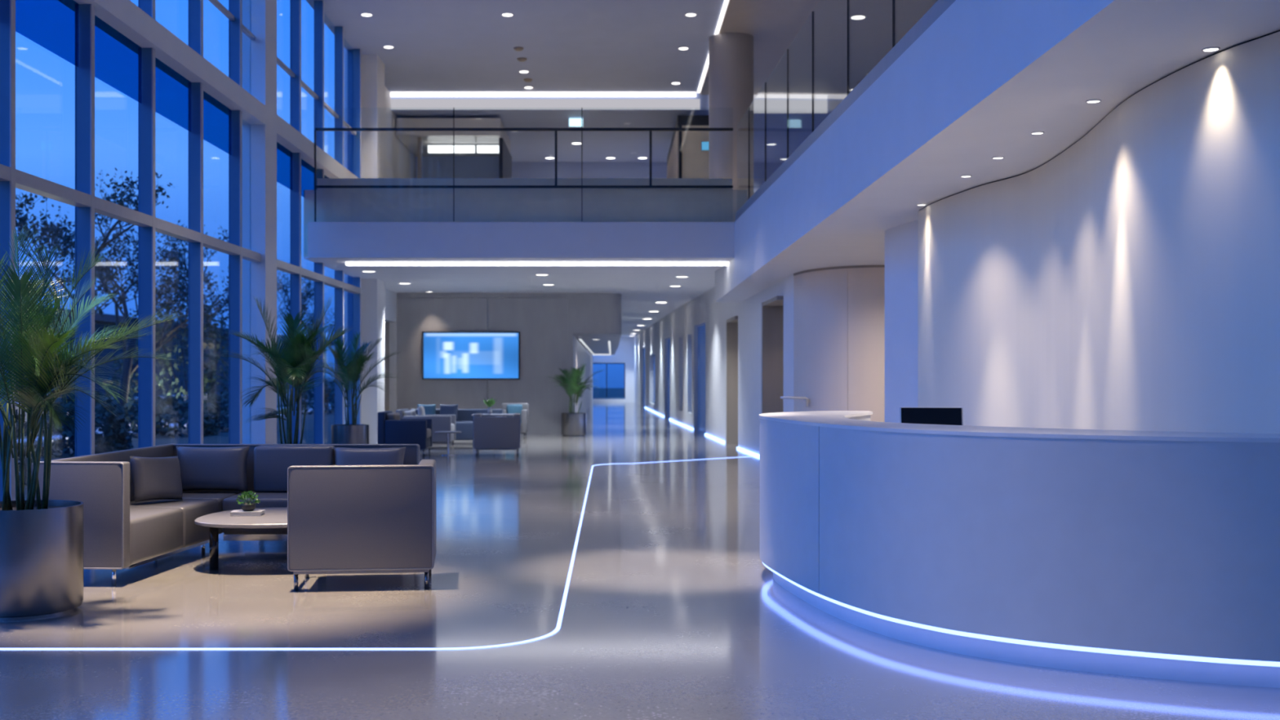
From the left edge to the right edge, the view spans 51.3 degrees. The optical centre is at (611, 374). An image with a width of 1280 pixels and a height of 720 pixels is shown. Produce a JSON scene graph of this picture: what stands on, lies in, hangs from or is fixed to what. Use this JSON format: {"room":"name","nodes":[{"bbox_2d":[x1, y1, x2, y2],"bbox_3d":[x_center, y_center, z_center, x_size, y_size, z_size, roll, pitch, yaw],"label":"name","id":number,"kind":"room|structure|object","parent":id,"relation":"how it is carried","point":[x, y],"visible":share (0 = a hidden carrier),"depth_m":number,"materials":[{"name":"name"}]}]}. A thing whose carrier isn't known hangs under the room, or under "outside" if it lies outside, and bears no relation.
{"room":"lobby","nodes":[
{"label":"lobby","id":0,"kind":"room"},
{"bbox_2d":[0,499,84,620],"bbox_3d":[-3.120,0.970,7.060,0.600,0.560,0.600,0,0,0],"label":"planter","id":1,"kind":"object","parent":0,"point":[42,542],"depth_m":6.84,"materials":[{"name":"metal"}]},
{"bbox_2d":[73,0,358,177],"bbox_3d":[-4.530,-3.280,9.330,0.300,0.240,28.660,0,0,0],"label":"beam","id":2,"kind":"structure","parent":0,"point":[125,16],"depth_m":14.22,"materials":[{"name":"white paint"}]},
{"bbox_2d":[242,0,276,444],"bbox_3d":[-4.530,-2.300,17.135,0.300,7.100,0.570,0,0,0],"label":"column","id":3,"kind":"structure","parent":0,"point":[259,16],"depth_m":16.85,"materials":[{"name":"white paint"}]},
{"bbox_2d":[331,424,368,444],"bbox_3d":[-3.810,0.990,19.400,0.540,0.520,0.540,0,0,0],"label":"planter","id":4,"kind":"object","parent":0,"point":[340,433],"depth_m":19.17,"materials":[{"name":"metal"}]},
{"bbox_2d":[361,54,384,444],"bbox_3d":[-4.490,-2.300,24.350,0.540,7.100,0.800,0,0,0],"label":"column","id":5,"kind":"structure","parent":0,"point":[372,67],"depth_m":23.95,"materials":[{"name":"white paint"}]},
{"bbox_2d":[344,48,415,424],"bbox_3d":[-4.605,-2.350,28.930,0.290,7.200,10.540,0,0,0],"label":"wall","id":6,"kind":"structure","parent":0,"point":[399,161],"depth_m":27.45,"materials":[{"name":"white paint"}]},
{"bbox_2d":[347,49,352,424],"bbox_3d":[-4.565,-2.300,23.630,0.230,7.100,0.060,0,0,0],"label":"trim","id":7,"kind":"structure","parent":6,"relation":"attached to","point":[349,51],"depth_m":23.60,"materials":[{"name":"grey metal"}]},
{"bbox_2d":[343,48,361,424],"bbox_3d":[-4.509,-2.300,22.840,0.142,7.100,1.520,0,0,0],"label":"window","id":8,"kind":"structure","parent":6,"relation":"in","point":[356,288],"depth_m":23.53,"materials":[{"name":"blue metal"}]},
{"bbox_2d":[384,320,389,410],"bbox_3d":[-4.659,0.075,27.100,0.122,2.350,1.600,0,0,0],"label":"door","id":9,"kind":"structure","parent":6,"relation":"in","point":[386,323],"depth_m":27.65,"materials":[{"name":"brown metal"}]},
{"bbox_2d":[390,0,724,93],"bbox_3d":[1.150,-5.860,11.150,11.700,0.180,32.300,0,0,0],"label":"trim","id":10,"kind":"structure","parent":6,"relation":"attached to","point":[724,0],"depth_m":27.20,"materials":[{"name":"white paint"}]},
{"bbox_2d":[390,92,696,97],"bbox_3d":[-1.400,-5.718,27.240,6.240,0.075,0.080,0,0,0],"label":"light","id":11,"kind":"object","parent":10,"relation":"attached to","point":[392,94],"visible":1,"depth_m":27.20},
{"bbox_2d":[396,293,573,434],"bbox_3d":[-2.670,-0.245,28.080,3.700,2.990,0.160,0,0,0],"label":"wall","id":12,"kind":"structure","parent":0,"point":[541,319],"depth_m":28.00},
{"bbox_2d":[422,331,519,379],"bbox_3d":[-2.954,-0.400,27.958,2.048,1.010,0.060,0,0,0],"label":"display screen","id":13,"kind":"object","parent":12,"relation":"attached to","point":[446,355],"visible":1,"depth_m":27.95,"materials":[{"name":"glass"}]},
{"bbox_2d":[306,0,724,91],"bbox_3d":[-1.490,-5.850,11.030,6.420,0.200,32.060,0,0,0],"label":"ceiling","id":14,"kind":"structure","parent":0,"point":[439,45],"depth_m":22.88,"materials":[{"name":"paint"}]},
{"bbox_2d":[697,55,708,93],"bbox_3d":[1.755,-5.742,25.508,0.060,0.035,3.119,0,0,0],"label":"recessed light","id":15,"kind":"object","parent":14,"relation":"in","point":[707,62],"depth_m":25.58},
{"bbox_2d":[303,257,732,336],"bbox_3d":[-1.080,-1.780,39.960,6.960,0.120,40.480,0,0,0],"label":"ceiling","id":16,"kind":"structure","parent":0,"point":[437,279],"depth_m":24.12,"materials":[{"name":"paint"}]},
{"bbox_2d":[345,262,728,266],"bbox_3d":[-1.099,-1.694,20.390,5.919,0.047,0.140,0,0,0],"label":"ceiling light","id":17,"kind":"object","parent":16,"relation":"attached to","point":[348,264],"visible":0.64,"depth_m":20.32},
{"bbox_2d":[303,190,746,257],"bbox_3d":[-1.280,-2.235,26.960,6.560,0.990,14.480,0,0,0],"label":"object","id":18,"kind":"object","parent":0,"point":[331,206],"depth_m":19.72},
{"bbox_2d":[395,118,511,177],"bbox_3d":[-3.400,-4.040,29.200,2.200,2.620,2.800,0,0,0],"label":"upper-floor room","id":19,"kind":"object","parent":18,"relation":"on","point":[477,154],"visible":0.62,"depth_m":28.60,"materials":[{"name":"metal"}]},
{"bbox_2d":[307,222,734,258],"bbox_3d":[-1.335,-1.982,19.660,6.270,0.524,0.120,0,0,0],"label":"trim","id":20,"kind":"structure","parent":18,"relation":"attached to","point":[326,240],"depth_m":19.60,"materials":[{"name":"white paint"}]},
{"bbox_2d":[314,107,733,222],"bbox_3d":[-1.296,-3.085,19.605,6.152,1.670,0.070,0,0,0],"label":"glass railing","id":21,"kind":"object","parent":20,"relation":"on","point":[556,130],"visible":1,"depth_m":19.59,"materials":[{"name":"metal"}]},
{"bbox_2d":[316,177,732,190],"bbox_3d":[-1.295,-2.820,19.860,6.150,0.180,0.200,0,0,0],"label":"trim","id":22,"kind":"structure","parent":18,"relation":"on","point":[320,181],"depth_m":19.76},
{"bbox_2d":[666,115,708,177],"bbox_3d":[1.615,-3.890,28.460,0.670,2.320,5.080,0,0,0],"label":"booth","id":23,"kind":"object","parent":18,"relation":"on","point":[686,158],"visible":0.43,"depth_m":25.95,"materials":[{"name":"metal"}]},
{"bbox_2d":[561,412,586,436],"bbox_3d":[-0.780,1.015,27.200,0.510,0.470,0.510,0,0,0],"label":"planter","id":24,"kind":"object","parent":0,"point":[573,424],"depth_m":26.98,"materials":[{"name":"ceramic"}]},
{"bbox_2d":[573,336,592,413],"bbox_3d":[-0.980,0.195,44.080,0.240,2.110,31.840,0,0,0],"label":"wall","id":25,"kind":"structure","parent":0,"point":[581,355],"depth_m":41.07,"materials":[{"name":"white paint"}]},
{"bbox_2d":[568,293,621,355],"bbox_3d":[-0.362,-1.300,43.000,1.125,0.880,30.000,0,0,0],"label":"ceiling","id":26,"kind":"structure","parent":0,"point":[594,318],"depth_m":28.01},
{"bbox_2d":[592,336,634,402],"bbox_3d":[0.950,-0.245,60.100,4.100,2.990,0.200,0,0,0],"label":"wall","id":27,"kind":"structure","parent":0,"point":[624,353],"depth_m":60.01,"materials":[{"name":"white paint"}]},
{"bbox_2d":[592,363,625,399],"bbox_3d":[-0.240,0.280,60.060,1.660,1.620,0.060,0,0,0],"label":"window","id":28,"kind":"structure","parent":27,"relation":"in","point":[606,397],"depth_m":60.03,"materials":[{"name":"glass"}]},
{"bbox_2d":[391,93,847,162],"bbox_3d":[1.150,-5.685,30.750,11.700,0.530,6.900,0,0,0],"label":"ceiling","id":29,"kind":"structure","parent":0,"point":[525,146],"depth_m":29.27,"materials":[{"name":"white paint"}]},
{"bbox_2d":[391,98,700,109],"bbox_3d":[-1.360,-5.530,27.267,6.320,0.210,0.055,0,0,0],"label":"light","id":30,"kind":"object","parent":29,"relation":"attached to","point":[396,104],"visible":1,"depth_m":27.24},
{"bbox_2d":[568,118,583,127],"bbox_3d":[-0.761,-5.358,28.222,0.310,0.240,0.056,0,0,0],"label":"illuminated sign","id":31,"kind":"object","parent":29,"relation":"hanging from","point":[573,122],"visible":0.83,"depth_m":28.19,"materials":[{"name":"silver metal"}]},
{"bbox_2d":[753,94,827,113],"bbox_3d":[3.190,-5.535,27.267,2.420,0.370,0.055,0,0,0],"label":"light","id":32,"kind":"object","parent":29,"relation":"attached to","point":[775,104],"visible":0.64,"depth_m":27.24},
{"bbox_2d":[0,402,1279,719],"bbox_3d":[1.150,1.350,29.400,11.700,0.200,69.200,0,0,0],"label":"floor","id":33,"kind":"structure","parent":0,"point":[673,610],"depth_m":6.33,"materials":[{"name":"concrete"}]},
{"bbox_2d":[0,0,15,501],"bbox_3d":[-4.509,-2.300,9.160,0.142,7.100,1.520,0,0,0],"label":"window","id":34,"kind":"structure","parent":33,"relation":"on","point":[7,7],"depth_m":9.85,"materials":[{"name":"glass"}]},
{"bbox_2d":[15,4,94,457],"bbox_3d":[-4.509,-2.300,10.680,0.142,7.100,1.520,0,0,0],"label":"window","id":35,"kind":"structure","parent":33,"relation":"on","point":[82,197],"depth_m":11.37,"materials":[{"name":"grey metal"}]},
{"bbox_2d":[15,0,78,66],"bbox_3d":[-4.547,-2.890,10.645,0.006,0.540,1.430,0,0,0],"label":"roller blind","id":36,"kind":"object","parent":35,"relation":"attached to","point":[52,24],"visible":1,"depth_m":10.82,"materials":[{"name":"fabric"}]},
{"bbox_2d":[0,223,188,620],"bbox_3d":[-3.027,0.220,7.139,1.512,2.060,1.014,0,0,-13],"label":"potted palm","id":37,"kind":"object","parent":33,"relation":"on","point":[42,541],"visible":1,"depth_m":6.94,"materials":[{"name":"plant"}]},
{"bbox_2d":[94,0,155,448],"bbox_3d":[-4.509,-2.300,12.200,0.142,7.100,1.520,0,0,0],"label":"window","id":38,"kind":"structure","parent":33,"relation":"on","point":[144,218],"depth_m":12.89,"materials":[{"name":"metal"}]},
{"bbox_2d":[94,15,141,103],"bbox_3d":[-4.547,-2.890,12.165,0.006,0.540,1.430,0,0,0],"label":"roller blind","id":39,"kind":"object","parent":38,"relation":"attached to","point":[117,59],"visible":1,"depth_m":12.26,"materials":[{"name":"fabric"}]},
{"bbox_2d":[155,0,203,444],"bbox_3d":[-4.509,-2.300,13.720,0.142,7.100,1.520,0,0,0],"label":"window","id":40,"kind":"structure","parent":33,"relation":"on","point":[193,234],"depth_m":14.41,"materials":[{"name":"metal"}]},
{"bbox_2d":[155,57,191,132],"bbox_3d":[-4.547,-2.890,13.685,0.006,0.540,1.430,0,0,0],"label":"roller blind","id":41,"kind":"object","parent":40,"relation":"attached to","point":[172,90],"visible":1,"depth_m":13.79,"materials":[{"name":"fabric"}]},
{"bbox_2d":[203,0,242,444],"bbox_3d":[-4.509,-2.300,15.240,0.142,7.100,1.520,0,0,0],"label":"window","id":42,"kind":"structure","parent":33,"relation":"on","point":[233,248],"depth_m":15.93,"materials":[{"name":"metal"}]},
{"bbox_2d":[203,90,231,155],"bbox_3d":[-4.547,-2.890,15.205,0.006,0.540,1.430,0,0,0],"label":"roller blind","id":43,"kind":"object","parent":42,"relation":"attached to","point":[217,117],"visible":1,"depth_m":15.36,"materials":[{"name":"fabric"}]},
{"bbox_2d":[31,443,419,586],"bbox_3d":[-2.441,0.883,8.970,1.981,0.734,2.260,0,0,0],"label":"sofa","id":44,"kind":"object","parent":33,"relation":"on","point":[121,532],"visible":0.48,"depth_m":8.56,"materials":[{"name":"grey leather"}]},
{"bbox_2d":[129,456,182,502],"bbox_3d":[-3.090,0.705,9.050,0.150,0.325,0.435,0,0,28],"label":"cushion","id":45,"kind":"object","parent":44,"relation":"on","point":[159,477],"visible":1,"depth_m":8.97,"materials":[{"name":"grey leather"}]},
{"bbox_2d":[176,445,249,491],"bbox_3d":[-2.945,0.693,9.820,0.545,0.332,0.156,0,0,0],"label":"cushion","id":46,"kind":"object","parent":44,"relation":"on","point":[224,468],"visible":0.98,"depth_m":9.76,"materials":[{"name":"fabric"}]},
{"bbox_2d":[333,447,405,465],"bbox_3d":[-1.790,0.697,9.820,0.541,0.326,0.164,0,0,2],"label":"cushion","id":47,"kind":"object","parent":44,"relation":"on","point":[343,455],"visible":0.44,"depth_m":9.77,"materials":[{"name":"leather"}]},
{"bbox_2d":[194,506,287,569],"bbox_3d":[-2.152,1.089,8.809,1.092,0.322,1.056,0,0,0],"label":"coffee table","id":48,"kind":"object","parent":33,"relation":"on","point":[273,517],"visible":0.48,"depth_m":8.54,"materials":[{"name":"stone"}]},
{"bbox_2d":[230,509,265,516],"bbox_3d":[-2.405,0.913,8.800,0.200,0.028,0.140,0,0,-4],"label":"book","id":49,"kind":"object","parent":48,"relation":"on","point":[235,513],"visible":0.98,"depth_m":8.74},
{"bbox_2d":[235,490,260,511],"bbox_3d":[-2.392,0.831,8.805,0.158,0.136,0.168,0,0,0],"label":"potted plant","id":50,"kind":"object","parent":49,"relation":"on","point":[246,506],"visible":1,"depth_m":8.77,"materials":[{"name":"green plant"}]},
{"bbox_2d":[242,24,260,261],"bbox_3d":[-4.508,-2.300,16.425,0.135,7.100,0.850,0,0,0],"label":"window","id":51,"kind":"structure","parent":33,"relation":"on","point":[248,255],"depth_m":16.51,"materials":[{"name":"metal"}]},
{"bbox_2d":[212,293,351,444],"bbox_3d":[-3.079,0.238,12.554,1.331,2.024,0.856,0,0,-4],"label":"potted palm","id":52,"kind":"object","parent":33,"relation":"on","point":[294,369],"visible":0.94,"depth_m":12.54,"materials":[{"name":"plant"}]},
{"bbox_2d":[276,0,301,444],"bbox_3d":[-4.509,-2.300,18.230,0.142,7.100,1.620,0,0,0],"label":"window","id":53,"kind":"structure","parent":33,"relation":"on","point":[294,268],"depth_m":18.97,"materials":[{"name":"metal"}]},
{"bbox_2d":[276,142,292,190],"bbox_3d":[-4.547,-2.890,18.195,0.006,0.540,1.530,0,0,0],"label":"roller blind","id":54,"kind":"object","parent":53,"relation":"attached to","point":[284,156],"visible":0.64,"depth_m":18.50,"materials":[{"name":"fabric"}]},
{"bbox_2d":[301,0,324,444],"bbox_3d":[-4.509,-2.300,19.800,0.142,7.100,1.520,0,0,0],"label":"window","id":55,"kind":"structure","parent":33,"relation":"on","point":[317,276],"depth_m":20.49,"materials":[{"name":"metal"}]},
{"bbox_2d":[301,159,314,197],"bbox_3d":[-4.547,-2.890,19.765,0.006,0.540,1.430,0,0,0],"label":"roller blind","id":56,"kind":"object","parent":55,"relation":"attached to","point":[307,170],"visible":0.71,"depth_m":19.84,"materials":[{"name":"fabric"}]},
{"bbox_2d":[324,26,343,424],"bbox_3d":[-4.509,-2.300,21.320,0.142,7.100,1.520,0,0,0],"label":"window","id":57,"kind":"structure","parent":33,"relation":"on","point":[338,282],"depth_m":22.01,"materials":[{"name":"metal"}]},
{"bbox_2d":[315,327,403,444],"bbox_3d":[-3.726,0.275,19.346,1.417,1.950,0.729,0,0,-5],"label":"potted palm","id":58,"kind":"object","parent":33,"relation":"on","point":[347,433],"visible":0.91,"depth_m":19.29,"materials":[{"name":"plant"}]},
{"bbox_2d":[287,459,435,591],"bbox_3d":[-1.481,0.888,7.997,0.834,0.723,0.602,0,0,-6],"label":"armchair","id":59,"kind":"object","parent":33,"relation":"on","point":[342,519],"visible":1,"depth_m":7.70,"materials":[{"name":"grey leather"}]},
{"bbox_2d":[0,456,749,649],"bbox_3d":[-0.105,1.248,12.883,3.708,0.004,15.588,0,0,18],"label":"floor light line","id":60,"kind":"object","parent":33,"relation":"on","point":[566,590],"visible":1,"depth_m":6.08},
{"bbox_2d":[377,410,432,457],"bbox_3d":[-3.191,0.909,20.600,0.742,0.681,0.722,0,0,0],"label":"armchair","id":61,"kind":"object","parent":33,"relation":"on","point":[391,429],"visible":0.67,"depth_m":20.24,"materials":[{"name":"blue fabric"}]},
{"bbox_2d":[386,412,399,419],"bbox_3d":[-3.378,0.714,20.600,0.136,0.248,0.512,0,0,0],"label":"cushion","id":62,"kind":"object","parent":61,"relation":"on","point":[394,415],"depth_m":20.37,"materials":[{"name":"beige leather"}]},
{"bbox_2d":[395,408,455,447],"bbox_3d":[-3.161,0.919,22.700,0.922,0.661,0.742,0,0,0],"label":"armchair","id":63,"kind":"object","parent":33,"relation":"on","point":[440,422],"visible":0.49,"depth_m":22.33,"materials":[{"name":"fabric"}]},
{"bbox_2d":[434,431,461,455],"bbox_3d":[-2.550,1.067,20.750,0.420,0.365,0.420,0,0,0],"label":"side table","id":64,"kind":"object","parent":33,"relation":"on","point":[436,432],"visible":1,"depth_m":20.73,"materials":[{"name":"metal"}]},
{"bbox_2d":[410,408,502,439],"bbox_3d":[-2.850,0.940,24.150,1.720,0.620,0.800,0,0,0],"label":"lounge sofa","id":65,"kind":"object","parent":33,"relation":"on","point":[464,424],"visible":0.09,"depth_m":24.38,"materials":[{"name":"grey fabric"}]},
{"bbox_2d":[417,404,435,414],"bbox_3d":[-3.360,0.680,24.170,0.341,0.291,0.146,0,0,-7],"label":"cushion","id":66,"kind":"object","parent":65,"relation":"on","point":[428,409],"visible":0.52,"depth_m":24.14,"materials":[{"name":"teal fabric"}]},
{"bbox_2d":[440,404,457,420],"bbox_3d":[-2.960,0.680,24.170,0.341,0.291,0.146,0,0,5],"label":"cushion","id":67,"kind":"object","parent":65,"relation":"on","point":[444,409],"visible":0.75,"depth_m":24.13,"materials":[{"name":"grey fabric"}]},
{"bbox_2d":[471,413,514,448],"bbox_3d":[-1.980,0.960,22.700,0.780,0.580,0.500,0,0,0],"label":"console table","id":68,"kind":"object","parent":33,"relation":"on","point":[473,415],"visible":0.36,"depth_m":22.45,"materials":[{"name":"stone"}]},
{"bbox_2d":[483,397,497,413],"bbox_3d":[-2.088,0.529,22.704,0.267,0.279,0.307,0,0,0],"label":"potted plant","id":69,"kind":"object","parent":68,"relation":"on","point":[491,402],"visible":1,"depth_m":22.66,"materials":[{"name":"green plant"}]},
{"bbox_2d":[473,413,520,456],"bbox_3d":[-1.781,0.930,20.748,0.712,0.640,0.702,0,0,-3],"label":"armchair","id":70,"kind":"object","parent":33,"relation":"on","point":[489,433],"visible":1,"depth_m":20.40,"materials":[{"name":"fabric"}]},
{"bbox_2d":[502,403,528,438],"bbox_3d":[-1.930,0.909,26.291,0.522,0.681,0.622,0,0,0],"label":"armchair","id":71,"kind":"object","parent":33,"relation":"on","point":[508,408],"visible":0.51,"depth_m":26.35,"materials":[{"name":"fabric"}]},
{"bbox_2d":[506,404,522,417],"bbox_3d":[-1.930,0.714,26.418,0.312,0.248,0.136,0,0,0],"label":"cushion","id":72,"kind":"object","parent":71,"relation":"on","point":[511,408],"depth_m":26.35,"materials":[{"name":"teal fabric"}]},
{"bbox_2d":[545,362,604,436],"bbox_3d":[-0.786,0.502,27.152,1.066,1.496,1.032,0,0,-45],"label":"potted palm","id":73,"kind":"object","parent":33,"relation":"on","point":[573,424],"visible":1,"depth_m":27.04,"materials":[{"name":"plant"}]},
{"bbox_2d":[759,410,1279,688],"bbox_3d":[1.891,0.750,6.911,1.654,1.000,4.560,0,0,-23],"label":"reception desk","id":74,"kind":"object","parent":33,"relation":"on","point":[1153,554],"visible":1,"depth_m":5.63,"materials":[{"name":"laminate"}]},
{"bbox_2d":[899,407,963,425],"bbox_3d":[1.831,0.353,7.630,0.356,0.332,0.140,0,0,6],"label":"computer monitor","id":75,"kind":"object","parent":74,"relation":"on","point":[929,415],"visible":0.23,"depth_m":7.65,"materials":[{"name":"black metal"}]},
{"bbox_2d":[759,410,1279,442],"bbox_3d":[1.877,0.259,6.905,1.625,0.017,4.560,0,0,-23],"label":"countertop","id":76,"kind":"structure","parent":74,"relation":"on","point":[829,419],"depth_m":5.96,"materials":[{"name":"stone"}]},
{"bbox_2d":[511,162,782,193],"bbox_3d":[1.150,-4.075,34.100,11.700,2.690,0.200,0,0,0],"label":"wall","id":77,"kind":"structure","parent":0,"point":[519,170],"depth_m":34.00,"materials":[{"name":"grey paint"}]},
{"bbox_2d":[634,274,793,454],"bbox_3d":[1.749,-0.245,38.902,0.402,2.990,42.623,0,0,-2],"label":"wall","id":78,"kind":"structure","parent":0,"point":[680,326],"depth_m":26.43,"materials":[{"name":"white paint"}]},
{"bbox_2d":[643,348,644,406],"bbox_3d":[1.289,0.110,52.100,0.117,2.280,2.961,0,0,-2],"label":"door","id":79,"kind":"structure","parent":78,"relation":"in","point":[643,348],"depth_m":52.63,"materials":[{"name":"silver metal"}]},
{"bbox_2d":[667,338,670,417],"bbox_3d":[1.684,0.110,38.251,0.124,2.280,2.061,0,0,0],"label":"door","id":80,"kind":"structure","parent":78,"relation":"in","point":[668,340],"depth_m":38.73,"materials":[{"name":"silver metal"}]},
{"bbox_2d":[697,324,705,432],"bbox_3d":[1.979,0.085,29.000,0.114,2.330,2.362,0,0,-2],"label":"door","id":81,"kind":"structure","parent":78,"relation":"in","point":[701,330],"depth_m":29.34,"materials":[{"name":"silver metal"}]},
{"bbox_2d":[726,315,737,443],"bbox_3d":[2.418,0.128,23.425,0.667,2.245,1.740,0,0,0],"label":"door","id":82,"kind":"structure","parent":78,"relation":"in","point":[732,322],"depth_m":24.24,"materials":[{"name":"brown metal"}]},
{"bbox_2d":[762,295,783,413],"bbox_3d":[2.624,0.083,19.250,0.710,2.335,1.790,0,0,0],"label":"door","id":83,"kind":"structure","parent":78,"relation":"in","point":[773,308],"depth_m":20.09,"materials":[{"name":"wood"}]},
{"bbox_2d":[708,32,753,200],"bbox_3d":[2.030,-4.230,22.700,0.760,3.000,0.760,0,0,0],"label":"column round","id":84,"kind":"structure","parent":0,"point":[731,55],"depth_m":22.37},
{"bbox_2d":[699,0,937,94],"bbox_3d":[4.400,-5.840,11.150,5.200,0.220,32.300,0,0,0],"label":"ceiling","id":85,"kind":"structure","parent":0,"point":[775,26],"depth_m":22.64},
{"bbox_2d":[714,0,728,34],"bbox_3d":[1.755,-5.742,21.397,0.060,0.035,2.003,0,0,0],"label":"recessed light","id":86,"kind":"object","parent":85,"relation":"in","point":[722,15],"depth_m":21.34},
{"bbox_2d":[793,268,848,411],"bbox_3d":[2.695,-0.245,17.153,0.313,2.990,1.069,0,0,-30],"label":"wall","id":87,"kind":"structure","parent":0,"point":[820,298],"depth_m":16.93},
{"bbox_2d":[793,265,884,275],"bbox_3d":[3.374,-1.339,16.812,2.442,0.069,0.614,0,0,25],"label":"trim","id":88,"kind":"structure","parent":87,"relation":"attached to","point":[851,266],"depth_m":16.73,"materials":[{"name":"brown metal"}]},
{"bbox_2d":[848,267,884,422],"bbox_3d":[3.779,-0.245,16.673,1.654,2.990,0.264,0,0,4],"label":"wall","id":89,"kind":"structure","parent":0,"point":[866,286],"depth_m":16.60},
{"bbox_2d":[884,219,917,422],"bbox_3d":[2.986,-0.122,12.806,0.257,2.744,1.285,0,0,-21],"label":"wall","id":90,"kind":"structure","parent":0,"point":[901,240],"depth_m":13.01,"materials":[{"name":"white paint"}]},
{"bbox_2d":[721,0,1279,302],"bbox_3d":[4.410,-1.704,8.600,5.181,0.992,27.200,0,0,0],"label":"ceiling","id":91,"kind":"structure","parent":0,"point":[1148,41],"depth_m":8.18,"materials":[{"name":"white paint"}]},
{"bbox_2d":[715,0,1137,302],"bbox_3d":[2.191,-1.831,8.600,0.100,1.245,27.216,0,0,-2],"label":"fascia","id":92,"kind":"structure","parent":91,"relation":"attached to","point":[975,53],"depth_m":9.42,"materials":[{"name":"white paint"}]},
{"bbox_2d":[748,0,895,198],"bbox_3d":[2.156,-2.963,9.000,0.019,1.374,20.994,0,0,-2],"label":"glass railing","id":93,"kind":"object","parent":92,"relation":"on","point":[893,1],"visible":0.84,"depth_m":13.40,"materials":[{"name":"metal"}]},
{"bbox_2d":[735,0,955,220],"bbox_3d":[2.293,-2.414,7.300,0.200,0.339,24.618,0,0,-2],"label":"trim","id":94,"kind":"structure","parent":92,"relation":"attached to","point":[940,6],"depth_m":11.03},
{"bbox_2d":[917,31,1279,433],"bbox_3d":[3.583,-0.347,3.539,0.690,3.194,17.093,0,0,-4],"label":"wall","id":95,"kind":"structure","parent":0,"point":[1129,279],"depth_m":7.68,"materials":[{"name":"paint"}]},
{"bbox_2d":[919,30,1279,210],"bbox_3d":[3.579,-1.721,3.539,0.658,0.491,17.092,0,0,-4],"label":"trim","id":96,"kind":"structure","parent":95,"relation":"attached to","point":[1277,30],"depth_m":7.36,"materials":[{"name":"metal"}]},
{"label":"outside","id":97,"kind":"structure","parent":0,"visible":0},
{"bbox_2d":[15,388,344,500],"bbox_3d":[-47.375,1.425,50.000,85.250,0.250,160.000,0,0,0],"label":"ground","id":98,"kind":"structure","parent":97,"point":[222,437],"depth_m":28.11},
{"bbox_2d":[15,408,37,486],"bbox_3d":[-7.604,0.724,15.596,1.737,1.338,1.723,0,0,0],"label":"shrub","id":99,"kind":"object","parent":98,"relation":"on","point":[24,424],"visible":0.22,"depth_m":15.60,"materials":[{"name":"green plant"}]},
{"bbox_2d":[31,389,133,457],"bbox_3d":[-8.610,0.777,21.599,1.643,1.188,1.632,0,0,0],"label":"shrub","id":100,"kind":"object","parent":98,"relation":"on","point":[117,433],"visible":0.52,"depth_m":21.33,"materials":[{"name":"green plant"}]},
{"bbox_2d":[46,169,228,409],"bbox_3d":[-11.940,-1.911,34.181,5.566,6.521,3.621,0,0,22],"label":"tree","id":101,"kind":"object","parent":98,"relation":"on","point":[128,368],"visible":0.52,"depth_m":33.81,"materials":[{"name":"green plant"}]},
{"bbox_2d":[15,389,314,422],"bbox_3d":[-14.500,1.000,45.000,0.500,0.620,38.000,0,0,0],"label":"wall","id":102,"kind":"structure","parent":98,"relation":"on","point":[162,397],"depth_m":44.23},
{"bbox_2d":[102,296,228,423],"bbox_3d":[-11.631,-0.297,36.599,4.571,3.749,4.634,0,0,-44],"label":"tree","id":103,"kind":"object","parent":98,"relation":"on","point":[225,338],"visible":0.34,"depth_m":35.91,"materials":[{"name":"green plant"}]},
{"bbox_2d":[111,393,219,437],"bbox_3d":[-9.606,0.885,28.511,2.340,0.963,2.388,0,0,0],"label":"shrub","id":104,"kind":"object","parent":98,"relation":"on","point":[179,406],"visible":0.56,"depth_m":28.06,"materials":[{"name":"green plant"}]},
{"bbox_2d":[15,303,334,402],"bbox_3d":[-24.000,-0.570,56.000,7.200,3.760,86.000,0,0,0],"label":"hedge","id":105,"kind":"object","parent":98,"relation":"on","point":[100,322],"visible":0.04,"depth_m":58.52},
{"bbox_2d":[52,403,333,443],"bbox_3d":[-11.750,1.292,40.000,2.500,0.015,100.000,0,0,0],"label":"garden path","id":106,"kind":"structure","parent":98,"relation":"on","point":[185,426],"depth_m":35.26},
{"bbox_2d":[15,168,175,438],"bbox_3d":[-10.715,-1.445,27.263,3.762,5.535,4.810,0,0,0],"label":"tree","id":107,"kind":"object","parent":106,"relation":"on","point":[55,232],"visible":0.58,"depth_m":26.95,"materials":[{"name":"green plant"}]},
{"bbox_2d":[128,219,228,397],"bbox_3d":[-12.197,-1.708,40.039,3.944,6.052,3.961,0,0,-34],"label":"tree","id":108,"kind":"object","parent":106,"relation":"on","point":[177,259],"visible":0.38,"depth_m":40.15,"materials":[{"name":"green plant"}]},
{"bbox_2d":[203,391,228,431],"bbox_3d":[-8.797,0.858,30.993,1.962,1.015,1.971,0,0,0],"label":"shrub","id":109,"kind":"object","parent":98,"relation":"on","point":[214,401],"visible":0.3,"depth_m":30.38,"materials":[{"name":"green plant"}]},
{"bbox_2d":[276,266,344,364],"bbox_3d":[-14.382,-1.996,62.321,3.885,6.653,6.071,0,0,6],"label":"tree","id":110,"kind":"object","parent":98,"relation":"on","point":[304,299],"visible":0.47,"depth_m":61.87,"materials":[{"name":"green plant"}]},
{"bbox_2d":[288,378,344,414],"bbox_3d":[-9.516,0.751,45.018,2.940,1.252,2.976,0,0,0],"label":"shrub","id":111,"kind":"object","parent":98,"relation":"on","point":[327,384],"visible":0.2,"depth_m":44.22,"materials":[{"name":"green plant"}]},
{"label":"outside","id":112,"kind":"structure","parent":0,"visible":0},
{"bbox_2d":[310,387,624,403],"bbox_3d":[0.000,1.425,95.200,60.000,0.250,69.600,0,0,0],"label":"ground","id":113,"kind":"structure","parent":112,"point":[597,392],"depth_m":94.24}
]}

